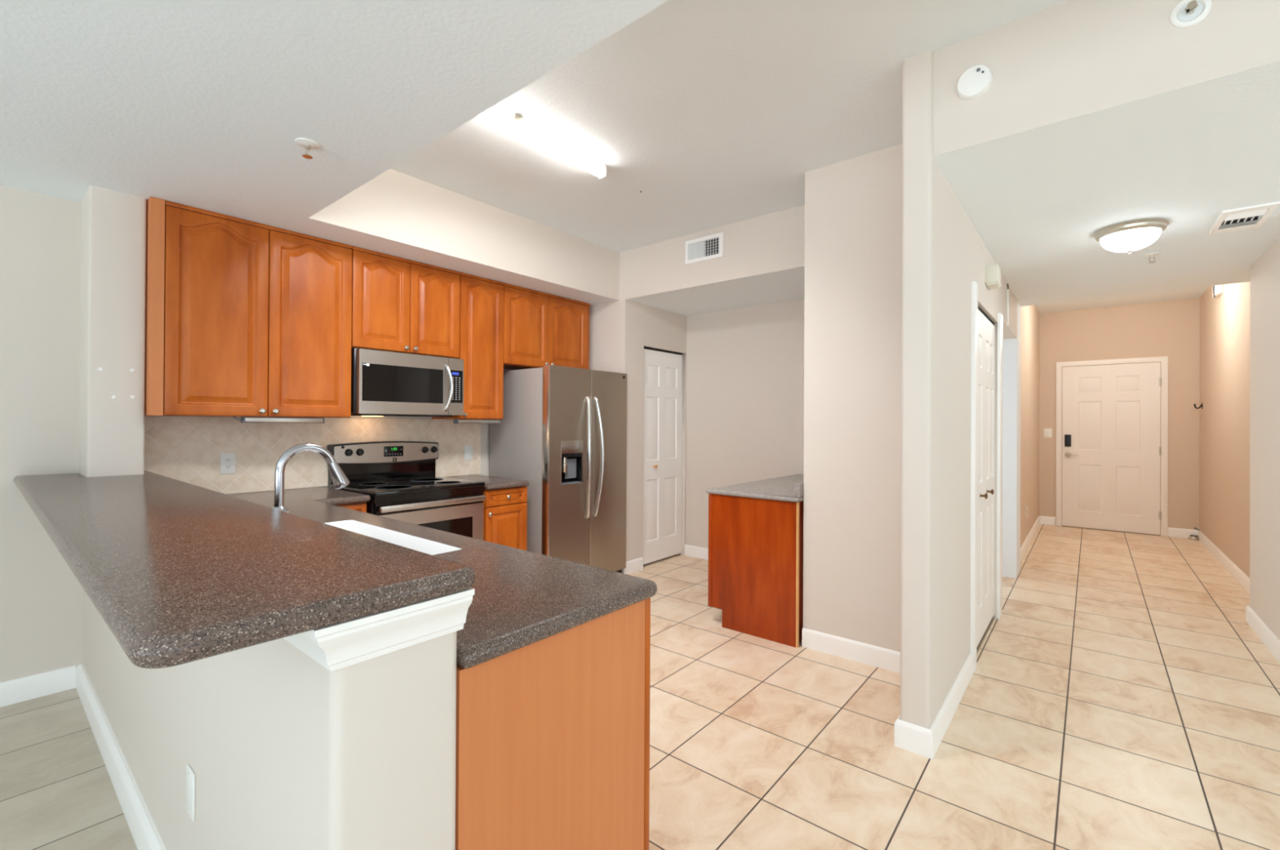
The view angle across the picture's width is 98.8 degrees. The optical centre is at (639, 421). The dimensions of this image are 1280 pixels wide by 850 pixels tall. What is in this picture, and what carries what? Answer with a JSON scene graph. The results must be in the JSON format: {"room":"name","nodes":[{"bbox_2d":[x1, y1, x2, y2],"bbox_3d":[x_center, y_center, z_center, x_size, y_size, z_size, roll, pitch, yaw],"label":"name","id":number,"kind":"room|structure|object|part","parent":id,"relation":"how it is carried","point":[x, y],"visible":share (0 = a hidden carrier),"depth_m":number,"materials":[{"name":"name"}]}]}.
{"room":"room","nodes":[
{"label":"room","id":0,"kind":"room"},
{"bbox_2d":[78,185,146,476],"bbox_3d":[-2.649,-0.424,2.752,0.330,1.370,0.203,0,0,39],"label":"wall column","id":1,"kind":"structure","parent":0,"point":[113,245],"depth_m":2.65,"materials":[{"name":"beige paint"}]},
{"bbox_2d":[0,184,511,682],"bbox_3d":[-2.926,-0.100,2.771,0.120,2.880,8.960,0,0,39],"label":"wall","id":2,"kind":"structure","parent":0,"point":[42,597],"depth_m":2.67,"materials":[{"name":"beige paint"}]},
{"bbox_2d":[0,664,75,706],"bbox_3d":[-4.287,1.271,1.014,0.015,0.110,4.535,0,0,39],"label":"baseboard","id":3,"kind":"structure","parent":2,"relation":"attached to","point":[28,687],"depth_m":2.66,"materials":[{"name":"white wood"}]},
{"bbox_2d":[220,452,235,474],"bbox_3d":[-2.438,0.248,3.245,0.008,0.124,0.076,0,0,39],"label":"wall outlet","id":4,"kind":"object","parent":2,"relation":"attached to","point":[228,460],"visible":1,"depth_m":3.24,"materials":[{"name":"white plastic"}]},
{"bbox_2d":[224,464,231,469],"bbox_3d":[-2.436,0.269,3.243,0.002,0.028,0.033,0,0,39],"label":"socket","id":5,"kind":"object","parent":4,"relation":"attached to","point":[226,466],"depth_m":3.24,"materials":[{"name":"white plastic"}]},
{"bbox_2d":[224,457,231,462],"bbox_3d":[-2.436,0.227,3.243,0.002,0.028,0.033,0,0,39],"label":"socket","id":6,"kind":"object","parent":4,"relation":"attached to","point":[226,459],"depth_m":3.24,"materials":[{"name":"white plastic"}]},
{"bbox_2d":[144,196,352,417],"bbox_3d":[-2.243,-0.565,3.174,0.417,1.076,0.955,0,0,39],"label":"upper cabinet","id":7,"kind":"object","parent":2,"relation":"attached to","point":[244,317],"visible":1,"depth_m":2.99,"materials":[{"name":"brown wood"}]},
{"bbox_3d":[-2.237,-0.556,2.915,0.021,1.048,0.445,0,0,39],"label":"door","id":8,"kind":"part","parent":7,"relation":"part of","materials":[{"name":"brown wood"}]},
{"bbox_3d":[-2.093,-1.093,3.092,0.017,0.020,0.898,0,0,39],"label":"rail","id":9,"kind":"part","parent":7,"relation":"part of","materials":[{"name":"brown wood"}]},
{"bbox_3d":[-2.098,-0.059,3.047,0.030,0.031,0.031,0,0,39],"label":"knob","id":10,"kind":"part","parent":7,"relation":"part of","materials":[{"name":"silver metal"}]},
{"bbox_3d":[-2.057,-0.059,3.096,0.030,0.031,0.031,0,0,39],"label":"knob","id":11,"kind":"part","parent":7,"relation":"part of","materials":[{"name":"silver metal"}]},
{"bbox_2d":[233,416,324,422],"bbox_3d":[-2.083,-0.009,3.175,0.062,0.036,0.453,0,0,39],"label":"light","id":12,"kind":"object","parent":7,"relation":"attached to","point":[243,419],"visible":0.99,"depth_m":3.15,"materials":[{"name":"silver metal"}]},
{"bbox_3d":[-1.951,-0.553,3.262,0.021,1.048,0.445,0,0,39],"label":"door","id":13,"kind":"part","parent":7,"relation":"part of","materials":[{"name":"brown wood"}]},
{"bbox_2d":[144,416,480,493],"bbox_3d":[-2.017,0.205,3.772,0.012,0.456,2.135,0,0,39],"label":"backsplash","id":14,"kind":"structure","parent":2,"relation":"attached to","point":[186,449],"depth_m":3.40,"materials":[{"name":"tile"}]},
{"bbox_2d":[351,245,460,358],"bbox_3d":[-1.696,-0.781,3.838,0.417,0.633,0.758,0,0,39],"label":"upper cabinet","id":15,"kind":"object","parent":2,"relation":"attached to","point":[399,304],"visible":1,"depth_m":3.69,"materials":[{"name":"brown wood"}]},
{"bbox_3d":[-1.686,-0.772,3.583,0.021,0.605,0.373,0,0,39],"label":"door","id":16,"kind":"part","parent":15,"relation":"part of","materials":[{"name":"brown wood"}]},
{"bbox_3d":[-1.565,-1.087,3.733,0.017,0.020,0.758,0,0,39],"label":"rail","id":17,"kind":"part","parent":15,"relation":"part of","materials":[{"name":"brown wood"}]},
{"bbox_2d":[351,347,463,417],"bbox_3d":[-1.659,-0.245,3.804,0.493,0.424,0.746,0,0,39],"label":"microwave","id":18,"kind":"object","parent":15,"relation":"attached to","point":[384,383],"visible":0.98,"depth_m":3.63,"materials":[{"name":"silver metal"}]},
{"bbox_3d":[-1.343,-0.241,3.853,0.073,0.342,0.021,0,0,17],"label":"handle","id":19,"kind":"part","parent":18,"relation":"part of","materials":[{"name":"silver metal"}]},
{"bbox_3d":[-1.332,-0.247,3.940,0.042,0.404,0.120,0,0,39],"label":"control panel","id":20,"kind":"part","parent":18,"relation":"part of","materials":[{"name":"silver metal"}]},
{"bbox_3d":[-1.446,-0.770,3.875,0.021,0.605,0.375,0,0,39],"label":"door","id":21,"kind":"part","parent":15,"relation":"part of","materials":[{"name":"brown wood"}]},
{"bbox_2d":[431,272,503,419],"bbox_3d":[-1.332,-0.556,4.280,0.417,1.076,0.386,0,0,39],"label":"upper cabinet","id":22,"kind":"object","parent":2,"relation":"attached to","point":[481,299],"visible":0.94,"depth_m":4.16,"materials":[{"name":"brown wood"}]},
{"bbox_2d":[453,418,501,423],"bbox_3d":[-1.240,0.000,4.199,0.062,0.034,0.380,0,0,39],"label":"light","id":23,"kind":"object","parent":22,"relation":"attached to","point":[455,420],"visible":0.95,"depth_m":4.15,"materials":[{"name":"silver metal"}]},
{"bbox_3d":[-1.202,-0.546,4.173,0.021,1.048,0.382,0,0,39],"label":"door","id":24,"kind":"part","parent":22,"relation":"part of","materials":[{"name":"brown wood"}]},
{"bbox_3d":[-1.200,-1.084,4.176,0.017,0.020,0.386,0,0,39],"label":"rail","id":25,"kind":"part","parent":22,"relation":"part of","materials":[{"name":"brown wood"}]},
{"bbox_2d":[464,444,472,460],"bbox_3d":[-1.406,0.256,4.499,0.009,0.124,0.076,0,0,39],"label":"wall switch","id":26,"kind":"object","parent":2,"relation":"attached to","point":[468,448],"visible":1,"depth_m":4.49,"materials":[{"name":"white plastic"}]},
{"bbox_2d":[503,283,590,369],"bbox_3d":[-0.901,-0.772,4.804,0.417,0.636,0.965,0,0,39],"label":"upper cabinet","id":27,"kind":"object","parent":2,"relation":"attached to","point":[540,329],"visible":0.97,"depth_m":4.63,"materials":[{"name":"brown wood"}]},
{"bbox_3d":[-0.931,-0.763,4.501,0.021,0.608,0.454,0,0,39],"label":"door","id":28,"kind":"part","parent":27,"relation":"part of","materials":[{"name":"brown wood"}]},
{"bbox_3d":[-0.770,-1.080,4.699,0.017,0.020,0.965,0,0,39],"label":"rail","id":29,"kind":"part","parent":27,"relation":"part of","materials":[{"name":"brown wood"}]},
{"bbox_3d":[-0.638,-0.760,4.857,0.021,0.608,0.460,0,0,39],"label":"door","id":30,"kind":"part","parent":27,"relation":"part of","materials":[{"name":"brown wood"}]},
{"bbox_2d":[82,588,456,849],"bbox_3d":[-1.586,0.835,1.911,3.045,1.018,0.225,0,0,39],"label":"wall","id":31,"kind":"structure","parent":0,"point":[284,750],"depth_m":1.01,"materials":[{"name":"beige paint"}]},
{"bbox_2d":[75,663,165,849],"bbox_3d":[-1.587,1.288,1.891,3.070,0.110,0.250,0,0,39],"label":"baseboard","id":32,"kind":"structure","parent":31,"relation":"attached to","point":[144,833],"depth_m":1.98,"materials":[{"name":"white wood"}]},
{"bbox_2d":[185,763,195,821],"bbox_3d":[-1.147,0.944,1.398,0.073,0.117,0.007,0,0,39],"label":"wall plate","id":33,"kind":"object","parent":31,"relation":"attached to","point":[190,775],"visible":1,"depth_m":1.39,"materials":[{"name":"white plastic"}]},
{"bbox_2d":[13,470,475,668],"bbox_3d":[-1.636,0.283,1.810,3.094,0.040,0.475,0,0,39],"label":"bar","id":34,"kind":"object","parent":31,"relation":"on","point":[179,572],"visible":0.98,"depth_m":1.01,"materials":[{"name":"stone"}]},
{"bbox_2d":[283,587,474,671],"bbox_3d":[-1.581,0.344,1.883,3.087,0.082,0.268,0,0,39],"label":"trim","id":35,"kind":"structure","parent":31,"relation":"attached to","point":[338,646],"depth_m":0.90,"materials":[{"name":"white wood"}]},
{"bbox_2d":[0,0,668,230],"bbox_3d":[-0.948,-1.379,-1.187,7.960,0.530,5.346,0,0,39],"label":"ceiling","id":36,"kind":"structure","parent":0,"point":[204,104],"depth_m":1.80,"materials":[{"name":"white paint"}]},
{"bbox_2d":[294,137,319,159],"bbox_3d":[-1.320,-1.076,2.176,0.084,0.054,0.084,0,0,39],"label":"sprinkler","id":37,"kind":"object","parent":36,"relation":"attached to","point":[308,144],"visible":1,"depth_m":2.17,"materials":[{"name":"white plastic"}]},
{"bbox_2d":[288,168,804,315],"bbox_3d":[-0.205,-1.307,3.926,2.610,0.430,3.494,0,0,39],"label":"wall","id":38,"kind":"structure","parent":0,"point":[395,213],"depth_m":4.06,"materials":[{"name":"beige paint"}]},
{"bbox_2d":[684,232,723,264],"bbox_3d":[0.506,-1.370,4.353,0.350,0.186,0.012,0,0,39],"label":"air vent","id":39,"kind":"object","parent":38,"relation":"in","point":[711,246],"visible":1,"depth_m":4.35,"materials":[{"name":"white metal"}]},
{"bbox_2d":[588,251,631,561],"bbox_3d":[-0.402,-0.078,5.149,0.755,2.880,0.080,0,0,39],"label":"wall","id":40,"kind":"structure","parent":0,"point":[610,322],"depth_m":4.93,"materials":[{"name":"beige paint"}]},
{"bbox_2d":[0,524,1279,849],"bbox_3d":[1.628,1.411,1.951,7.960,0.100,13.500,0,0,39],"label":"floor","id":41,"kind":"structure","parent":0,"point":[1122,694],"depth_m":2.37,"materials":[{"name":"tile"}]},
{"bbox_2d":[335,502,366,512],"bbox_3d":[-1.954,0.910,3.322,0.664,0.873,0.320,0,0,39],"label":"base cabinet","id":42,"kind":"object","parent":41,"relation":"on","point":[362,506],"visible":0.06,"depth_m":3.21,"materials":[{"name":"brown wood"}]},
{"bbox_2d":[327,440,485,540],"bbox_3d":[-1.576,0.746,3.732,0.717,1.208,0.766,0,0,39],"label":"range","id":43,"kind":"object","parent":41,"relation":"on","point":[449,504],"visible":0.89,"depth_m":3.70,"materials":[{"name":"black metal"}]},
{"bbox_3d":[-1.948,0.208,3.678,0.030,0.050,0.050,0,0,39],"label":"knob","id":44,"kind":"part","parent":43,"relation":"part of","materials":[{"name":"black plastic"}]},
{"bbox_3d":[-1.901,0.209,3.735,0.030,0.050,0.050,0,0,39],"label":"knob","id":45,"kind":"part","parent":43,"relation":"part of","materials":[{"name":"black plastic"}]},
{"bbox_3d":[-1.786,0.221,3.909,0.012,0.138,0.746,0,0,39],"label":"control panel","id":46,"kind":"part","parent":43,"relation":"part of","materials":[{"name":"silver metal"}]},
{"bbox_2d":[330,475,484,496],"bbox_3d":[-1.567,0.432,3.728,0.644,0.028,0.762,0,0,39],"label":"cooktop","id":47,"kind":"object","parent":43,"relation":"in","point":[415,486],"depth_m":3.63,"materials":[{"name":"black glass"}]},
{"bbox_3d":[-1.601,0.212,4.100,0.030,0.050,0.050,0,0,39],"label":"knob","id":48,"kind":"part","parent":43,"relation":"part of","materials":[{"name":"black plastic"}]},
{"bbox_3d":[-1.337,0.525,3.537,0.026,0.068,0.742,0,0,39],"label":"door","id":49,"kind":"part","parent":43,"relation":"part of","materials":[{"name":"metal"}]},
{"bbox_3d":[-1.337,0.839,3.535,0.030,0.555,0.742,0,0,39],"label":"oven door","id":50,"kind":"part","parent":43,"relation":"part of","materials":[{"name":"silver metal"}]},
{"bbox_3d":[-1.312,0.525,3.523,0.046,0.037,0.728,0,0,39],"label":"oven handle","id":51,"kind":"part","parent":43,"relation":"part of","materials":[{"name":"silver metal"}]},
{"bbox_3d":[-1.555,0.212,4.156,0.030,0.050,0.050,0,0,39],"label":"knob","id":52,"kind":"part","parent":43,"relation":"part of","materials":[{"name":"black plastic"}]},
{"bbox_2d":[483,485,527,550],"bbox_3d":[-1.215,0.918,4.188,0.704,0.873,0.375,0,0,39],"label":"base cabinet","id":53,"kind":"object","parent":41,"relation":"on","point":[504,509],"visible":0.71,"depth_m":3.98,"materials":[{"name":"brown wood"}]},
{"bbox_2d":[444,474,528,489],"bbox_3d":[-1.211,0.459,4.187,0.700,0.040,0.378,0,0,39],"label":"countertop","id":54,"kind":"structure","parent":53,"relation":"on","point":[491,482],"depth_m":4.07,"materials":[{"name":"stone"}]},
{"bbox_3d":[-0.971,0.547,3.992,0.021,0.112,0.365,0,0,39],"label":"drawer","id":55,"kind":"part","parent":53,"relation":"part of","materials":[{"name":"brown wood"}]},
{"bbox_2d":[455,597,650,849],"bbox_3d":[-1.047,0.910,2.013,2.328,0.874,0.611,0,0,39],"label":"base cabinet","id":56,"kind":"object","parent":41,"relation":"on","point":[553,747],"visible":0.16,"depth_m":1.24,"materials":[{"name":"brown wood"}]},
{"bbox_2d":[226,486,657,669],"bbox_3d":[-1.214,0.452,2.343,3.040,0.040,0.906,0,0,39],"label":"countertop","id":57,"kind":"structure","parent":56,"relation":"on","point":[521,598],"depth_m":1.46,"materials":[{"name":"stone"}]},
{"bbox_2d":[271,443,349,512],"bbox_3d":[-1.229,0.255,2.023,0.136,0.352,0.268,0,0,39],"label":"faucet","id":58,"kind":"object","parent":57,"relation":"on","point":[340,480],"visible":0.76,"depth_m":1.96,"materials":[{"name":"silver metal"}]},
{"bbox_2d":[325,520,462,555],"bbox_3d":[-1.032,0.525,2.026,0.920,0.183,0.352,0,0,39],"label":"sink","id":59,"kind":"object","parent":57,"relation":"in","point":[430,547],"visible":0.06,"depth_m":2.15,"materials":[{"name":"white ceramic"}]},
{"bbox_2d":[488,364,626,573],"bbox_3d":[-0.671,0.466,4.710,0.840,1.785,0.904,0,0,39],"label":"refrigerator","id":60,"kind":"object","parent":41,"relation":"on","point":[562,430],"visible":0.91,"depth_m":4.40,"materials":[{"name":"grey metal"}]},
{"bbox_3d":[-0.717,0.429,4.167,0.073,1.715,0.008,0,0,39],"label":"edge trim","id":61,"kind":"part","parent":60,"relation":"part of","materials":[{"name":"silver metal"}]},
{"bbox_3d":[-0.595,0.340,4.303,0.056,0.116,0.056,0,0,39],"label":"spout","id":62,"kind":"part","parent":60,"relation":"part of","materials":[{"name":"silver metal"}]},
{"bbox_3d":[-0.577,0.431,4.341,0.075,1.715,0.446,0,0,39],"label":"door","id":63,"kind":"part","parent":60,"relation":"part of","materials":[{"name":"silver metal"}]},
{"bbox_3d":[-0.416,0.291,4.425,0.035,1.000,0.095,0,0,-19],"label":"handle","id":64,"kind":"part","parent":60,"relation":"part of","materials":[{"name":"silver metal"}]},
{"bbox_3d":[-0.430,0.432,4.516,0.073,1.715,0.007,0,0,39],"label":"edge trim","id":65,"kind":"part","parent":60,"relation":"part of","materials":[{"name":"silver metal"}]},
{"bbox_3d":[-0.340,0.292,4.517,0.095,1.000,0.035,0,0,7],"label":"handle","id":66,"kind":"part","parent":60,"relation":"part of","materials":[{"name":"silver metal"}]},
{"bbox_3d":[-0.289,0.433,4.690,0.075,1.715,0.448,0,0,39],"label":"door","id":67,"kind":"part","parent":60,"relation":"part of","materials":[{"name":"silver metal"}]},
{"bbox_2d":[707,493,803,648],"bbox_3d":[1.158,0.929,4.075,0.664,0.874,1.471,0,0,39],"label":"base cabinet","id":68,"kind":"object","parent":41,"relation":"on","point":[756,545],"visible":0.66,"depth_m":3.47,"materials":[{"name":"brown wood"}]},
{"bbox_2d":[706,474,803,502],"bbox_3d":[1.168,0.425,4.067,0.656,0.130,1.494,0,0,39],"label":"countertop","id":69,"kind":"structure","parent":68,"relation":"on","point":[789,488],"depth_m":3.65,"materials":[{"name":"stone"}]},
{"bbox_2d":[1188,534,1199,540],"bbox_3d":[6.584,1.378,6.518,0.094,0.054,0.094,0,0,39],"label":"door stop","id":70,"kind":"object","parent":41,"relation":"on","point":[1193,537],"visible":1,"depth_m":6.49,"materials":[{"name":"silver metal"}]},
{"bbox_2d":[629,301,686,560],"bbox_3d":[0.156,-0.074,5.312,0.100,2.880,0.880,0,0,39],"label":"wall","id":71,"kind":"structure","parent":0,"point":[651,326],"depth_m":5.06,"materials":[{"name":"beige paint"}]},
{"bbox_2d":[622,556,643,573],"bbox_3d":[-0.077,1.308,4.974,0.055,0.110,0.270,0,0,39],"label":"baseboard","id":72,"kind":"structure","parent":71,"relation":"attached to","point":[635,565],"depth_m":4.96,"materials":[{"name":"white wood"}]},
{"bbox_2d":[642,346,683,564],"bbox_3d":[0.213,0.322,5.370,0.086,2.044,0.668,0,0,39],"label":"door","id":73,"kind":"structure","parent":71,"relation":"in","point":[663,369],"depth_m":5.37,"materials":[{"name":"white wood"}]},
{"bbox_2d":[685,298,804,548],"bbox_3d":[1.219,-0.070,5.085,3.340,2.880,0.120,0,0,39],"label":"wall","id":74,"kind":"structure","parent":0,"point":[745,366],"depth_m":5.21,"materials":[{"name":"beige paint"}]},
{"bbox_2d":[684,544,708,559],"bbox_3d":[0.919,1.314,5.232,1.185,0.110,0.015,0,0,39],"label":"baseboard","id":75,"kind":"structure","parent":74,"relation":"attached to","point":[690,550],"depth_m":5.51,"materials":[{"name":"white wood"}]},
{"bbox_2d":[390,0,1209,314],"bbox_3d":[3.343,-1.552,4.026,7.960,0.100,8.154,0,0,39],"label":"ceiling","id":76,"kind":"structure","parent":0,"point":[718,112],"depth_m":2.74,"materials":[{"name":"white paint"}]},
{"bbox_2d":[477,105,606,178],"bbox_3d":[-0.594,-1.490,2.803,0.076,0.073,1.195,0,0,39],"label":"ceiling light","id":77,"kind":"object","parent":76,"relation":"attached to","point":[515,124],"visible":0.51,"depth_m":2.88,"materials":[{"name":"glowing white plastic diffuser"},{"name":"white painted metal"}]},
{"bbox_2d":[803,143,902,651],"bbox_3d":[1.734,-0.072,3.657,0.730,2.880,1.430,0,0,39],"label":"wall","id":78,"kind":"structure","parent":0,"point":[853,277],"depth_m":3.15,"materials":[{"name":"beige paint"}]},
{"bbox_2d":[794,481,803,497],"bbox_3d":[1.405,0.420,3.869,0.038,0.082,1.435,0,0,39],"label":"backsplash","id":79,"kind":"structure","parent":78,"relation":"attached to","point":[798,486],"depth_m":3.32,"materials":[{"name":"stone"}]},
{"bbox_2d":[801,627,900,673],"bbox_3d":[1.262,1.308,3.099,0.715,0.110,0.015,0,0,39],"label":"baseboard","id":80,"kind":"structure","parent":78,"relation":"attached to","point":[859,651],"depth_m":3.13,"materials":[{"name":"white wood"}]},
{"bbox_2d":[900,49,1017,728],"bbox_3d":[2.208,-0.070,3.568,0.115,2.880,3.365,0,0,39],"label":"wall","id":81,"kind":"structure","parent":0,"point":[943,252],"depth_m":2.30,"materials":[{"name":"beige paint"}]},
{"bbox_2d":[893,652,973,759],"bbox_3d":[1.437,1.308,2.635,0.145,0.110,0.992,0,0,39],"label":"baseboard","id":82,"kind":"structure","parent":81,"relation":"attached to","point":[923,741],"depth_m":2.29,"materials":[{"name":"white wood"}]},
{"bbox_2d":[970,280,1003,672],"bbox_3d":[2.162,0.304,3.475,0.114,2.130,1.213,0,0,39],"label":"door","id":83,"kind":"structure","parent":81,"relation":"in","point":[983,329],"depth_m":3.46,"materials":[{"name":"white wood"}]},
{"bbox_3d":[1.994,0.335,3.266,0.030,2.005,0.490,0,0,39],"label":"panel","id":84,"kind":"part","parent":83,"relation":"part of","materials":[{"name":"white wood"}]},
{"bbox_3d":[2.084,0.451,3.321,0.039,0.034,0.034,0,0,39],"label":"knob","id":85,"kind":"part","parent":83,"relation":"part of","materials":[{"name":"brown metal"}]},
{"bbox_3d":[2.308,0.339,3.647,0.030,2.005,0.490,0,0,39],"label":"panel","id":86,"kind":"part","parent":83,"relation":"part of","materials":[{"name":"white wood"}]},
{"bbox_3d":[2.258,0.452,3.533,0.039,0.034,0.034,0,0,39],"label":"knob","id":87,"kind":"part","parent":83,"relation":"part of","materials":[{"name":"brown metal"}]},
{"bbox_2d":[985,263,1000,289],"bbox_3d":[2.209,-0.901,3.426,0.063,0.118,0.163,0,0,39],"label":"door chime","id":88,"kind":"object","parent":81,"relation":"attached to","point":[993,272],"visible":1,"depth_m":3.37,"materials":[{"name":"beige plastic"}]},
{"bbox_2d":[1007,283,1008,325],"bbox_3d":[2.847,-0.904,4.245,0.011,0.324,0.028,0,0,39],"label":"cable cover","id":89,"kind":"object","parent":81,"relation":"attached to","point":[1007,283],"visible":1,"depth_m":4.24,"materials":[{"name":"white plastic"}]},
{"bbox_2d":[1002,300,1021,577],"bbox_3d":[2.849,-0.059,5.433,1.495,2.880,0.330,0,0,39],"label":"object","id":90,"kind":"structure","parent":81,"relation":"attached to","point":[1011,347],"depth_m":4.87,"materials":[{"name":"white paint"}]},
{"bbox_2d":[1020,305,1039,546],"bbox_3d":[4.444,-0.048,6.361,0.120,2.880,3.130,0,0,39],"label":"wall","id":91,"kind":"structure","parent":0,"point":[1029,362],"depth_m":6.30,"materials":[{"name":"beige paint"}]},
{"bbox_2d":[1020,515,1039,561],"bbox_3d":[4.489,1.338,6.312,0.015,0.110,3.130,0,0,39],"label":"baseboard","id":92,"kind":"structure","parent":91,"relation":"attached to","point":[1029,537],"depth_m":6.22,"materials":[{"name":"white wood"}]},
{"bbox_2d":[933,0,1279,164],"bbox_3d":[2.977,-1.301,0.864,4.505,0.430,0.100,0,0,39],"label":"wall","id":93,"kind":"structure","parent":0,"point":[1069,64],"depth_m":1.94,"materials":[{"name":"beige paint"}]},
{"bbox_2d":[956,64,992,100],"bbox_3d":[1.309,-1.330,2.148,0.120,0.120,0.036,0,0,39],"label":"smoke detector","id":94,"kind":"object","parent":93,"relation":"attached to","point":[975,82],"visible":1,"depth_m":2.14,"materials":[{"name":"white plastic"}]},
{"bbox_2d":[1169,0,1211,27],"bbox_3d":[1.773,-1.329,1.764,0.096,0.096,0.040,0,0,39],"label":"sprinkler","id":95,"kind":"object","parent":93,"relation":"attached to","point":[1187,13],"visible":1,"depth_m":1.77,"materials":[{"name":"white plastic"}]},
{"bbox_2d":[1177,1,1203,21],"bbox_3d":[1.785,-1.329,1.778,0.058,0.058,0.002,0,0,39],"label":"cup","id":96,"kind":"object","parent":95,"relation":"on","point":[1197,14],"depth_m":1.78,"materials":[{"name":"white"}]},
{"bbox_2d":[937,75,1279,306],"bbox_3d":[4.143,-1.289,2.280,4.505,0.430,3.570,0,0,39],"label":"ceiling","id":97,"kind":"structure","parent":0,"point":[1037,206],"depth_m":2.61,"materials":[{"name":"white paint"}]},
{"bbox_2d":[1093,217,1169,254],"bbox_3d":[2.738,-1.005,3.065,0.320,0.146,0.320,0,0,39],"label":"ceiling light","id":98,"kind":"object","parent":97,"relation":"attached to","point":[1130,236],"visible":1,"depth_m":2.98,"materials":[{"name":"white glass"}]},
{"bbox_2d":[1142,252,1160,263],"bbox_3d":[3.287,-1.046,3.520,0.084,0.054,0.084,0,0,39],"label":"sprinkler","id":99,"kind":"object","parent":97,"relation":"attached to","point":[1152,255],"visible":1,"depth_m":3.51,"materials":[{"name":"white metal"}]},
{"bbox_2d":[1208,201,1279,234],"bbox_3d":[3.191,-1.071,2.906,0.195,0.013,0.410,0,0,39],"label":"ceiling vent","id":100,"kind":"object","parent":97,"relation":"in","point":[1253,216],"visible":1,"depth_m":2.88,"materials":[{"name":"white metal"}]},
{"bbox_2d":[1039,297,1199,536],"bbox_3d":[6.122,-0.036,7.085,1.790,2.880,0.120,0,0,39],"label":"wall","id":101,"kind":"structure","parent":0,"point":[1171,329],"depth_m":6.83,"materials":[{"name":"beige paint"}]},
{"bbox_2d":[1044,428,1052,437],"bbox_3d":[5.554,0.157,7.466,0.090,0.125,0.009,0,0,39],"label":"wall switch","id":102,"kind":"object","parent":101,"relation":"attached to","point":[1047,432],"visible":1,"depth_m":7.46,"materials":[{"name":"white plastic"}]},
{"bbox_2d":[1055,355,1168,536],"bbox_3d":[6.026,0.302,7.041,1.091,2.202,0.066,0,0,39],"label":"door","id":103,"kind":"structure","parent":101,"relation":"in","point":[1108,451],"depth_m":7.03,"materials":[{"name":"painted wood"},{"name":"metal"}]},
{"bbox_3d":[5.727,0.441,7.275,0.145,0.068,0.050,0,0,39],"label":"lever handle","id":104,"kind":"part","parent":103,"relation":"part of","materials":[{"name":"silver metal"}]},
{"bbox_2d":[1040,515,1197,537],"bbox_3d":[6.071,1.349,7.027,1.520,0.110,0.015,0,0,39],"label":"baseboard","id":105,"kind":"structure","parent":101,"relation":"attached to","point":[1172,531],"depth_m":6.67,"materials":[{"name":"white wood"}]},
{"bbox_2d":[1199,281,1249,577],"bbox_3d":[5.553,-0.046,5.079,0.120,2.880,3.700,0,0,39],"label":"wall","id":106,"kind":"structure","parent":0,"point":[1224,319],"depth_m":5.25,"materials":[{"name":"beige paint"}]},
{"bbox_2d":[1193,402,1202,408],"bbox_3d":[6.516,-0.180,6.399,0.074,0.072,0.040,0,0,39],"label":"coat hook","id":107,"kind":"object","parent":106,"relation":"attached to","point":[1201,405],"visible":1,"depth_m":6.39,"materials":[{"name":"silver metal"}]},
{"bbox_2d":[1212,284,1222,297],"bbox_3d":[5.798,-1.335,5.510,0.054,0.177,0.260,0,0,39],"label":"alarm box","id":108,"kind":"object","parent":106,"relation":"attached to","point":[1217,290],"visible":0.62,"depth_m":5.45,"materials":[{"name":"white plastic"}]},
{"bbox_2d":[1249,236,1279,639],"bbox_3d":[3.903,0.153,3.197,0.275,2.450,1.300,0,0,39],"label":"wall","id":109,"kind":"structure","parent":0,"point":[1264,272],"depth_m":3.45,"materials":[{"name":"beige paint"}]},
{"bbox_2d":[1197,529,1279,663],"bbox_3d":[5.020,1.334,4.665,0.170,0.110,5.000,0,0,39],"label":"baseboard","id":110,"kind":"structure","parent":109,"relation":"attached to","point":[1269,639],"depth_m":3.79,"materials":[{"name":"white wood"}]}
]}

